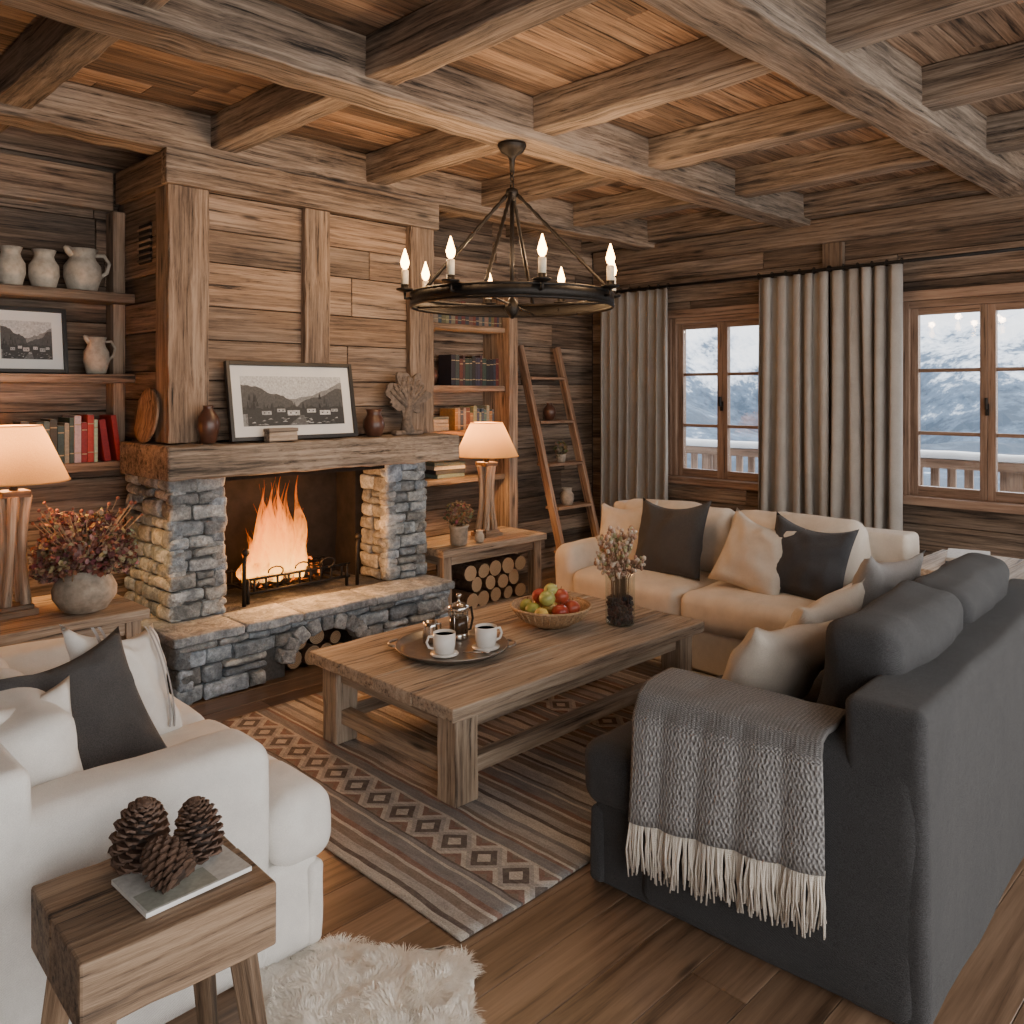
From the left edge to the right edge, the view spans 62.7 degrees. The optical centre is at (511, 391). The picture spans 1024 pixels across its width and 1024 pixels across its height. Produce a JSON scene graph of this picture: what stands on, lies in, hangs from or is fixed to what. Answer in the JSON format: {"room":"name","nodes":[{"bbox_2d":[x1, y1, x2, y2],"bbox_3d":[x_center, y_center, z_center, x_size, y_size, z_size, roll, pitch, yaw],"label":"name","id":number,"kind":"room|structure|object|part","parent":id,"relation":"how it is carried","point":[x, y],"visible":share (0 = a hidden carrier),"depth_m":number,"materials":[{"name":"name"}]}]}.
{"room":"chalet living room","nodes":[
{"label":"chalet living room","id":0,"kind":"room"},
{"bbox_2d":[0,126,594,599],"bbox_3d":[-1.998,0.040,5.427,8.050,3.120,0.100,0,0,-45],"label":"wall","id":1,"kind":"structure","parent":0,"point":[28,225],"depth_m":6.73,"materials":[{"name":"brown wood"}]},
{"bbox_2d":[0,211,134,472],"bbox_3d":[-3.009,0.275,4.153,2.138,2.650,0.272,0,0,-45],"label":"wall shelf","id":2,"kind":"object","parent":1,"relation":"attached to","point":[115,298],"depth_m":4.81,"materials":[{"name":"brown wood"}]},
{"bbox_2d":[0,245,25,284],"bbox_3d":[-2.659,-0.665,4.455,0.141,0.210,0.141,0,0,-45],"label":"jar","id":3,"kind":"object","parent":2,"relation":"on","point":[12,265],"visible":0.84,"depth_m":4.41,"materials":[{"name":"beige ceramic"}]},
{"bbox_2d":[0,305,68,373],"bbox_3d":[-2.632,-0.282,4.555,0.400,0.360,0.079,0,0,-45],"label":"framed photograph","id":4,"kind":"object","parent":2,"relation":"on","point":[32,340],"visible":1,"depth_m":4.58,"materials":[{"name":"paper"}]},
{"bbox_2d":[13,417,73,462],"bbox_3d":[-2.558,0.265,4.599,0.286,0.248,0.204,0,0,-45],"label":"books","id":5,"kind":"object","parent":2,"relation":"on","point":[60,433],"visible":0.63,"depth_m":4.57,"materials":[{"name":"paper"}]},
{"bbox_2d":[28,249,59,287],"bbox_3d":[-2.546,-0.665,4.568,0.153,0.210,0.153,0,0,-45],"label":"jar","id":6,"kind":"object","parent":2,"relation":"on","point":[43,270],"visible":0.81,"depth_m":4.52,"materials":[{"name":"beige ceramic"}]},
{"bbox_2d":[63,245,110,290],"bbox_3d":[-2.397,-0.688,4.718,0.225,0.255,0.196,0,0,-8],"label":"pitcher","id":7,"kind":"object","parent":2,"relation":"on","point":[81,271],"visible":0.87,"depth_m":4.65,"materials":[{"name":"beige ceramic"}]},
{"bbox_2d":[63,414,119,462],"bbox_3d":[-2.378,0.258,4.763,0.253,0.265,0.203,0,0,-45],"label":"books","id":8,"kind":"object","parent":2,"relation":"on","point":[95,439],"visible":0.9,"depth_m":4.68,"materials":[{"name":"red paper"}]},
{"bbox_2d":[83,335,115,373],"bbox_3d":[-2.345,-0.211,4.760,0.157,0.221,0.137,0,0,-8],"label":"pitcher","id":9,"kind":"object","parent":2,"relation":"on","point":[96,359],"visible":0.93,"depth_m":4.71,"materials":[{"name":"beige ceramic"}]},
{"bbox_2d":[0,153,591,277],"bbox_3d":[-2.015,-1.173,5.289,7.830,0.230,0.076,0,0,-45],"label":"ceiling beam","id":10,"kind":"structure","parent":1,"relation":"attached to","point":[21,178],"depth_m":4.77,"materials":[{"name":"brown wood"}]},
{"bbox_2d":[518,552,554,573],"bbox_3d":[-2.017,1.535,5.319,7.870,0.130,0.025,0,0,-45],"label":"baseboard","id":11,"kind":"structure","parent":1,"relation":"attached to","point":[547,559],"depth_m":7.62,"materials":[{"name":"brown wood"}]},
{"bbox_2d":[0,0,1023,252],"bbox_3d":[0.389,-1.405,2.934,7.892,0.236,6.792,0,0,-45],"label":"ceiling beams","id":12,"kind":"structure","parent":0,"point":[837,52],"depth_m":4.04,"materials":[{"name":"brown wood"}]},
{"bbox_2d":[396,140,620,318],"bbox_3d":[0.000,-0.832,4.356,1.116,0.903,1.116,0,0,-37],"label":"chandelier","id":13,"kind":"object","parent":12,"relation":"hanging from","point":[426,298],"visible":1,"depth_m":4.24,"materials":[{"name":"metal"}]},
{"bbox_2d":[0,0,1023,220],"bbox_3d":[0.389,-1.570,3.005,8.000,0.100,6.900,0,0,-45],"label":"ceiling","id":14,"kind":"structure","parent":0,"point":[600,36],"depth_m":4.00,"materials":[{"name":"brown wood"}]},
{"bbox_2d":[164,566,1023,1023],"bbox_3d":[0.389,1.640,3.005,8.000,0.080,6.900,0,0,-45],"label":"floor","id":15,"kind":"structure","parent":0,"point":[584,950],"depth_m":2.36,"materials":[{"name":"brown wood"}]},
{"bbox_2d":[0,594,149,648],"bbox_3d":[-2.348,1.324,3.946,1.020,0.552,0.661,0,0,-45],"label":"side table","id":16,"kind":"object","parent":15,"relation":"on","point":[122,612],"visible":0.44,"depth_m":3.92,"materials":[{"name":"brown wood"}]},
{"bbox_2d":[0,424,70,620],"bbox_3d":[-2.355,0.603,3.967,0.487,0.892,0.487,0,0,-45],"label":"table lamp","id":17,"kind":"object","parent":16,"relation":"on","point":[28,456],"visible":1,"depth_m":3.91,"materials":[{"name":"beige fabric"}]},
{"bbox_2d":[27,496,142,613],"bbox_3d":[-2.042,0.785,4.026,0.433,0.527,0.460,0,0,-2],"label":"hydrangea arrangement","id":18,"kind":"object","parent":16,"relation":"on","point":[84,583],"visible":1,"depth_m":3.94,"materials":[{"name":"brown plant"}]},
{"bbox_2d":[31,830,275,1023],"bbox_3d":[-0.760,1.323,1.785,0.436,0.559,0.369,0,0,-45],"label":"table","id":19,"kind":"object","parent":15,"relation":"on","point":[102,961],"visible":0.8,"depth_m":1.69,"materials":[{"name":"brown wood"}]},
{"bbox_2d":[111,845,251,918],"bbox_3d":[-0.707,1.037,1.803,0.236,0.010,0.178,0,0,-45],"label":"magazine","id":20,"kind":"object","parent":19,"relation":"on","point":[226,866],"visible":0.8,"depth_m":1.76,"materials":[{"name":"paper"}]},
{"bbox_2d":[108,796,224,894],"bbox_3d":[-0.766,0.967,1.831,0.228,0.161,0.217,0,0,11],"label":"pine cones","id":21,"kind":"object","parent":20,"relation":"on","point":[142,843],"visible":1,"depth_m":1.81,"materials":[{"name":"brown plant"}]},
{"bbox_2d":[0,637,329,1023],"bbox_3d":[-1.416,1.210,2.652,1.029,0.812,1.578,0,0,-45],"label":"armchair","id":22,"kind":"object","parent":15,"relation":"on","point":[57,817],"visible":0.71,"depth_m":2.15,"materials":[{"name":"fabric"}]},
{"bbox_2d":[0,675,72,725],"bbox_3d":[-1.296,0.940,2.146,0.237,0.340,0.424,0,0,39],"label":"cushion","id":23,"kind":"object","parent":22,"relation":"on","point":[59,695],"visible":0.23,"depth_m":2.29,"materials":[{"name":"fabric"}]},
{"bbox_2d":[0,626,167,772],"bbox_3d":[-1.290,0.950,2.437,0.269,0.393,0.525,0,0,34],"label":"cushion","id":24,"kind":"object","parent":22,"relation":"on","point":[113,725],"visible":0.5,"depth_m":2.47,"materials":[{"name":"grey fabric"}]},
{"bbox_2d":[59,623,182,734],"bbox_3d":[-1.271,0.960,2.762,0.239,0.459,0.497,0,0,19],"label":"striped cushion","id":25,"kind":"object","parent":22,"relation":"on","point":[145,657],"visible":0.5,"depth_m":2.79,"materials":[{"name":"white fabric"}]},
{"bbox_2d":[121,462,454,704],"bbox_3d":[-1.381,1.028,5.220,1.893,1.159,1.024,0,0,-45],"label":"stone fireplace","id":26,"kind":"object","parent":15,"relation":"on","point":[191,532],"depth_m":4.99,"materials":[{"name":"grey stone"}]},
{"bbox_2d":[116,147,438,443],"bbox_3d":[-1.435,-0.416,5.338,1.860,1.739,0.817,0,0,-45],"label":"chimney breast","id":27,"kind":"object","parent":26,"relation":"on","point":[226,260],"visible":0.87,"depth_m":4.86,"materials":[{"name":"brown wood"}]},
{"bbox_2d":[238,554,320,588],"bbox_3d":[-1.424,1.109,5.241,0.564,0.142,0.215,0,0,-45],"label":"logs","id":28,"kind":"object","parent":26,"relation":"on","point":[315,573],"visible":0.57,"depth_m":5.18,"materials":[{"name":"black"}]},
{"bbox_2d":[120,433,458,481],"bbox_3d":[-1.273,0.366,5.162,1.960,0.185,0.671,0,0,-45],"label":"mantel beam","id":29,"kind":"structure","parent":26,"relation":"on","point":[225,458],"depth_m":4.68,"materials":[{"name":"brown wood"}]},
{"bbox_2d":[134,388,159,442],"bbox_3d":[-1.979,0.126,4.555,0.059,0.297,0.300,0,0,-45],"label":"plate","id":30,"kind":"object","parent":29,"relation":"on","point":[146,417],"visible":1,"depth_m":4.55,"materials":[{"name":"brown wood"}]},
{"bbox_2d":[196,405,219,443],"bbox_3d":[-1.626,0.174,4.497,0.120,0.205,0.120,0,0,-45],"label":"vase","id":31,"kind":"object","parent":29,"relation":"on","point":[208,424],"visible":1,"depth_m":4.46,"materials":[{"name":"brown ceramic"}]},
{"bbox_2d":[263,427,297,441],"bbox_3d":[-1.298,0.239,4.720,0.062,0.072,0.188,0,0,42],"label":"wooden box","id":32,"kind":"object","parent":29,"relation":"on","point":[270,434],"visible":1,"depth_m":4.68,"materials":[{"name":"brown wood"}]},
{"bbox_2d":[223,361,357,441],"bbox_3d":[-1.266,0.051,4.887,0.820,0.448,0.107,0,0,-45],"label":"framed photograph","id":33,"kind":"object","parent":29,"relation":"on","point":[316,399],"visible":0.99,"depth_m":4.87,"materials":[{"name":"paper"}]},
{"bbox_2d":[363,409,384,436],"bbox_3d":[-0.863,0.192,5.247,0.133,0.170,0.133,0,0,-45],"label":"vase","id":34,"kind":"object","parent":29,"relation":"on","point":[373,423],"visible":1,"depth_m":5.20,"materials":[{"name":"brown ceramic"}]},
{"bbox_2d":[384,372,431,435],"bbox_3d":[-0.671,0.076,5.453,0.384,0.406,0.100,0,0,-45],"label":"carving","id":35,"kind":"object","parent":29,"relation":"on","point":[406,395],"visible":1,"depth_m":5.41,"materials":[{"name":"brown wood"}]},
{"bbox_3d":[-1.375,1.074,5.250,0.824,0.332,0.352,0,0,-45],"label":"fire grate","id":36,"kind":"part","parent":26,"relation":"part of","materials":[{"name":"black metal"}]},
{"bbox_2d":[285,629,340,668],"bbox_3d":[-1.274,1.498,5.078,0.427,0.210,0.421,0,0,-45],"label":"firewood pile","id":37,"kind":"object","parent":15,"relation":"on","point":[326,638],"visible":0.27,"depth_m":4.96,"materials":[{"name":"brown wood"}]},
{"bbox_2d":[235,932,486,1023],"bbox_3d":[-0.413,1.568,1.977,0.775,0.072,0.996,0,0,-9],"label":"sheepskin rug","id":38,"kind":"object","parent":15,"relation":"on","point":[332,981],"visible":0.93,"depth_m":2.21,"materials":[{"name":"fur"}]},
{"bbox_2d":[217,659,714,941],"bbox_3d":[0.017,1.594,4.042,2.506,0.012,2.040,0,0,-45],"label":"area rug","id":39,"kind":"object","parent":15,"relation":"on","point":[467,867],"visible":0.36,"depth_m":3.21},
{"bbox_2d":[309,590,703,807],"bbox_3d":[0.032,1.385,4.098,1.720,0.405,1.012,0,0,-45],"label":"coffee table","id":40,"kind":"object","parent":39,"relation":"on","point":[543,664],"visible":0.77,"depth_m":3.68,"materials":[{"name":"brown wood"}]},
{"bbox_2d":[387,627,515,664],"bbox_3d":[-0.276,1.164,3.854,0.524,0.036,0.524,0,0,-45],"label":"serving tray","id":41,"kind":"object","parent":40,"relation":"on","point":[411,646],"visible":0.7,"depth_m":3.83,"materials":[{"name":"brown metal"}]},
{"bbox_2d":[422,619,440,644],"bbox_3d":[-0.376,1.127,3.946,0.091,0.100,0.079,0,0,-8],"label":"milk jug","id":42,"kind":"object","parent":41,"relation":"on","point":[430,625],"visible":0.69,"depth_m":3.92,"materials":[{"name":"metal"}]},
{"bbox_2d":[425,629,458,657],"bbox_3d":[-0.304,1.127,3.769,0.129,0.100,0.129,0,0,30],"label":"coffee mug","id":43,"kind":"object","parent":41,"relation":"on","point":[443,639],"visible":1,"depth_m":3.73,"materials":[{"name":"white ceramic"}]},
{"bbox_2d":[448,593,473,640],"bbox_3d":[-0.238,1.069,4.021,0.135,0.216,0.100,0,0,-16],"label":"press","id":44,"kind":"object","parent":41,"relation":"on","point":[458,623],"visible":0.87,"depth_m":3.98,"materials":[{"name":"metal"}]},
{"bbox_2d":[463,651,489,653],"bbox_3d":[-0.160,1.171,3.783,0.126,0.011,0.025,0,0,5],"label":"teaspoon","id":45,"kind":"object","parent":41,"relation":"on","point":[484,652],"visible":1,"depth_m":3.78,"materials":[{"name":"metal"}]},
{"bbox_2d":[472,623,502,650],"bbox_3d":[-0.120,1.127,3.868,0.129,0.100,0.129,0,0,20],"label":"coffee mug","id":46,"kind":"object","parent":41,"relation":"on","point":[486,638],"visible":1,"depth_m":3.83,"materials":[{"name":"white ceramic"}]},
{"bbox_2d":[510,595,591,628],"bbox_3d":[0.198,1.130,4.271,0.420,0.105,0.418,0,0,-45],"label":"fruit bowl","id":47,"kind":"object","parent":40,"relation":"on","point":[543,621],"visible":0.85,"depth_m":4.13,"materials":[{"name":"wicker"}]},
{"bbox_2d":[519,581,579,613],"bbox_3d":[0.196,1.049,4.274,0.286,0.176,0.283,0,0,-17],"label":"fruit","id":48,"kind":"object","parent":47,"relation":"in","point":[550,599],"visible":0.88,"depth_m":4.23,"materials":[{"name":"red food"}]},
{"bbox_2d":[594,525,645,625],"bbox_3d":[0.532,0.926,4.305,0.250,0.512,0.315,0,0,-4],"label":"flower vase","id":49,"kind":"object","parent":40,"relation":"on","point":[620,609],"visible":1,"depth_m":4.24,"materials":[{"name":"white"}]},
{"bbox_2d":[424,256,517,571],"bbox_3d":[-0.525,0.289,6.602,1.311,2.622,0.325,0,0,-45],"label":"bookcase","id":50,"kind":"object","parent":15,"relation":"on","point":[501,343],"visible":0.38,"depth_m":6.90,"materials":[{"name":"brown wood"}]},
{"bbox_2d":[434,368,437,384],"bbox_3d":[-0.658,-0.135,6.484,0.180,0.170,0.180,0,0,-45],"label":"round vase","id":51,"kind":"object","parent":50,"relation":"on","point":[435,370],"visible":0.09,"depth_m":6.45,"materials":[{"name":"brown ceramic"}]},
{"bbox_2d":[433,416,448,430],"bbox_3d":[-0.650,0.245,6.506,0.294,0.108,0.194,0,0,-45],"label":"book stack","id":52,"kind":"object","parent":50,"relation":"in","point":[441,423],"visible":0.48,"depth_m":6.50,"materials":[{"name":"beige paper"}]},
{"bbox_2d":[425,460,464,478],"bbox_3d":[-0.537,0.608,6.619,0.314,0.122,0.194,0,0,-45],"label":"book stack","id":53,"kind":"object","parent":50,"relation":"in","point":[456,468],"visible":0.84,"depth_m":6.53,"materials":[{"name":"beige paper"}]},
{"bbox_2d":[440,405,493,429],"bbox_3d":[-0.366,0.204,6.803,0.422,0.191,0.201,0,0,-45],"label":"books","id":54,"kind":"object","parent":50,"relation":"in","point":[460,418],"visible":0.77,"depth_m":6.68,"materials":[{"name":"multicoloured paper"}]},
{"bbox_2d":[434,300,500,326],"bbox_3d":[-0.450,-0.625,6.719,0.826,0.186,0.202,0,0,-45],"label":"books","id":55,"kind":"object","parent":50,"relation":"in","point":[479,321],"visible":0.29,"depth_m":6.68,"materials":[{"name":"multicoloured paper"}]},
{"bbox_2d":[438,354,498,385],"bbox_3d":[-0.362,-0.174,6.807,0.515,0.246,0.202,0,0,-45],"label":"books","id":56,"kind":"object","parent":50,"relation":"in","point":[455,370],"visible":1,"depth_m":6.67,"materials":[{"name":"multicoloured paper"}]},
{"bbox_2d":[424,526,546,614],"bbox_3d":[-0.272,1.339,6.240,1.040,0.521,0.490,0,0,-45],"label":"table","id":57,"kind":"object","parent":15,"relation":"on","point":[440,552],"visible":0.56,"depth_m":6.12,"materials":[{"name":"brown wood"}]},
{"bbox_2d":[443,500,474,545],"bbox_3d":[-0.379,0.919,5.915,0.232,0.318,0.232,0,0,-45],"label":"potted plant","id":58,"kind":"object","parent":57,"relation":"on","point":[458,527],"visible":1,"depth_m":5.87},
{"bbox_2d":[475,530,483,542],"bbox_3d":[-0.233,1.036,6.032,0.071,0.085,0.071,0,0,-45],"label":"cup","id":59,"kind":"object","parent":57,"relation":"on","point":[479,536],"visible":1,"depth_m":6.01,"materials":[{"name":"beige ceramic"}]},
{"bbox_2d":[436,553,525,608],"bbox_3d":[-0.228,1.387,6.268,0.623,0.322,0.357,0,0,-45],"label":"firewood","id":60,"kind":"object","parent":57,"relation":"on","point":[478,582],"visible":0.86,"depth_m":6.12,"materials":[{"name":"brown wood"}]},
{"bbox_2d":[459,422,518,537],"bbox_3d":[-0.191,0.653,6.314,0.487,0.852,0.487,0,0,-45],"label":"table lamp","id":61,"kind":"object","parent":57,"relation":"on","point":[486,441],"visible":0.98,"depth_m":6.23,"materials":[{"name":"beige fabric"}]},
{"bbox_2d":[518,345,599,552],"bbox_3d":[0.434,0.594,7.288,0.526,2.005,0.631,0,0,-45],"label":"ladder shelf","id":62,"kind":"object","parent":15,"relation":"on","point":[544,465],"visible":0.77,"depth_m":7.27,"materials":[{"name":"brown wood"}]},
{"bbox_2d":[543,403,555,419],"bbox_3d":[0.328,0.172,7.338,0.120,0.150,0.120,0,0,-45],"label":"pot","id":63,"kind":"object","parent":62,"relation":"on","point":[549,411],"visible":1,"depth_m":7.30,"materials":[{"name":"brown ceramic"}]},
{"bbox_2d":[553,440,567,461],"bbox_3d":[0.427,0.511,7.286,0.151,0.191,0.124,0,0,-45],"label":"potted plant","id":64,"kind":"object","parent":62,"relation":"on","point":[560,456],"visible":1,"depth_m":7.25,"materials":[{"name":"green plant"}]},
{"bbox_2d":[560,487,573,504],"bbox_3d":[0.473,0.892,7.192,0.118,0.150,0.118,0,0,-45],"label":"pot","id":65,"kind":"object","parent":62,"relation":"on","point":[567,496],"visible":1,"depth_m":7.15,"materials":[{"name":"beige ceramic"}]},
{"bbox_2d":[554,497,917,676],"bbox_3d":[1.267,1.167,5.147,0.928,0.893,2.074,0,0,-45],"label":"sofa","id":66,"kind":"object","parent":15,"relation":"on","point":[728,612],"visible":0.32,"depth_m":4.79,"materials":[{"name":"fabric"}]},
{"bbox_2d":[598,500,657,559],"bbox_3d":[0.760,0.940,5.624,0.465,0.448,0.236,0,0,33],"label":"cushion","id":67,"kind":"object","parent":66,"relation":"on","point":[612,516],"visible":0.45,"depth_m":5.61,"materials":[{"name":"fabric"}]},
{"bbox_2d":[633,498,711,580],"bbox_3d":[0.989,0.910,5.259,0.250,0.487,0.531,0,0,-45],"label":"cushion","id":68,"kind":"object","parent":66,"relation":"on","point":[671,540],"visible":0.97,"depth_m":5.17,"materials":[{"name":"grey fabric"}]},
{"bbox_2d":[708,507,796,594],"bbox_3d":[1.396,0.930,4.818,0.255,0.487,0.507,0,0,-45],"label":"cushion","id":69,"kind":"object","parent":66,"relation":"on","point":[750,555],"visible":0.9,"depth_m":4.76,"materials":[{"name":"beige fabric"}]},
{"bbox_2d":[775,512,858,600],"bbox_3d":[1.641,0.930,4.668,0.254,0.482,0.478,0,0,-45],"label":"cushion","id":70,"kind":"object","parent":66,"relation":"on","point":[812,564],"visible":0.88,"depth_m":4.58,"materials":[{"name":"fabric"}]},
{"bbox_2d":[584,552,1023,1023],"bbox_3d":[1.252,1.132,3.116,1.097,0.957,1.925,0,0,42],"label":"sofa","id":71,"kind":"object","parent":15,"relation":"on","point":[923,775],"visible":0.69,"depth_m":2.30,"materials":[{"name":"grey fabric"}]},
{"bbox_2d":[625,667,847,939],"bbox_3d":[0.676,1.191,2.486,0.617,0.596,0.318,0,0,42],"label":"knit throw","id":72,"kind":"object","parent":71,"relation":"on","point":[720,767],"visible":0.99,"depth_m":2.37,"materials":[{"name":"fabric"}]},
{"bbox_2d":[721,616,844,698],"bbox_3d":[0.879,0.940,2.826,0.498,0.416,0.273,0,0,-38],"label":"cushion","id":73,"kind":"object","parent":71,"relation":"on","point":[788,661],"visible":0.62,"depth_m":2.71,"materials":[{"name":"beige fabric"}]},
{"bbox_2d":[784,579,864,671],"bbox_3d":[1.118,0.920,3.124,0.503,0.429,0.259,0,0,-45],"label":"cushion","id":74,"kind":"object","parent":71,"relation":"on","point":[847,602],"visible":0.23,"depth_m":3.08,"materials":[{"name":"beige fabric"}]},
{"bbox_2d":[852,550,925,611],"bbox_3d":[1.522,0.870,3.512,0.464,0.455,0.248,0,0,-45],"label":"cushion","id":75,"kind":"object","parent":71,"relation":"on","point":[882,579],"visible":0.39,"depth_m":3.38,"materials":[{"name":"grey fabric"}]},
{"bbox_2d":[921,549,1023,580],"bbox_3d":[2.464,1.249,4.359,0.650,0.701,0.641,0,0,-45],"label":"end table","id":76,"kind":"object","parent":15,"relation":"on","point":[1014,567],"visible":0.12,"depth_m":4.41,"materials":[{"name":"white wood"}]},
{"bbox_2d":[945,548,990,561],"bbox_3d":[2.390,0.873,4.399,0.202,0.046,0.302,0,0,30],"label":"book stack","id":77,"kind":"object","parent":76,"relation":"on","point":[951,552],"visible":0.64,"depth_m":4.42,"materials":[{"name":"white paper"}]},
{"bbox_2d":[593,196,1023,558],"bbox_3d":[3.239,0.040,5.784,6.800,3.120,0.160,0,0,45],"label":"wall","id":78,"kind":"structure","parent":0,"point":[936,529],"depth_m":6.10,"materials":[{"name":"brown wood"}]},
{"bbox_2d":[667,304,758,490],"bbox_3d":[1.792,0.040,7.152,0.210,1.520,1.100,0,0,-45],"label":"window","id":79,"kind":"structure","parent":78,"relation":"in","point":[723,477],"depth_m":7.20,"materials":[{"name":"brown wood"}]},
{"bbox_2d":[593,193,1023,518],"bbox_3d":[3.182,0.134,5.685,0.066,2.932,6.740,0,0,-45],"label":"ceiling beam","id":80,"kind":"structure","parent":78,"relation":"attached to","point":[832,233],"depth_m":6.41,"materials":[{"name":"brown wood"}]},
{"bbox_2d":[616,246,1023,292],"bbox_3d":[2.452,-0.920,6.306,0.195,0.052,4.599,0,0,-45],"label":"curtain rod","id":81,"kind":"object","parent":78,"relation":"attached to","point":[1014,248],"visible":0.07,"depth_m":6.21,"materials":[{"name":"metal"}]},
{"bbox_2d":[600,283,669,527],"bbox_3d":[1.099,0.319,7.552,0.148,2.532,0.745,0,0,-45],"label":"curtain","id":82,"kind":"object","parent":81,"relation":"hanging from","point":[633,334],"visible":0.72,"depth_m":7.56,"materials":[{"name":"fabric"}]},
{"bbox_2d":[757,265,828,518],"bbox_3d":[2.163,0.321,6.481,0.145,2.528,0.590,0,0,-45],"label":"curtain","id":83,"kind":"object","parent":81,"relation":"hanging from","point":[793,348],"visible":0.84,"depth_m":6.46,"materials":[{"name":"fabric"}]},
{"bbox_2d":[828,258,902,530],"bbox_3d":[2.562,0.319,6.097,0.153,2.532,0.549,0,0,-45],"label":"curtain","id":84,"kind":"object","parent":81,"relation":"hanging from","point":[866,303],"visible":0.78,"depth_m":6.05,"materials":[{"name":"fabric"}]},
{"bbox_2d":[903,282,1023,514],"bbox_3d":[3.235,0.040,5.710,0.210,1.520,1.220,0,0,-45],"label":"window","id":85,"kind":"structure","parent":78,"relation":"in","point":[988,498],"depth_m":5.77,"materials":[{"name":"brown wood"}]},
{"label":"outside","id":86,"kind":"structure","parent":0,"visible":0},
{"bbox_2d":[686,309,1023,490],"bbox_3d":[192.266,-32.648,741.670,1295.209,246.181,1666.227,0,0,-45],"label":"mountains","id":87,"kind":"structure","parent":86,"point":[949,401],"depth_m":491.14,"materials":[{"name":"white snow"}]},
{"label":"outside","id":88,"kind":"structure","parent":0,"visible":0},
{"bbox_2d":[686,439,1023,492],"bbox_3d":[3.419,1.092,6.954,1.670,1.136,9.100,0,0,-45],"label":"balcony","id":89,"kind":"object","parent":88,"point":[1010,466],"visible":0.09,"depth_m":7.49,"materials":[{"name":"brown wood"}]}
]}

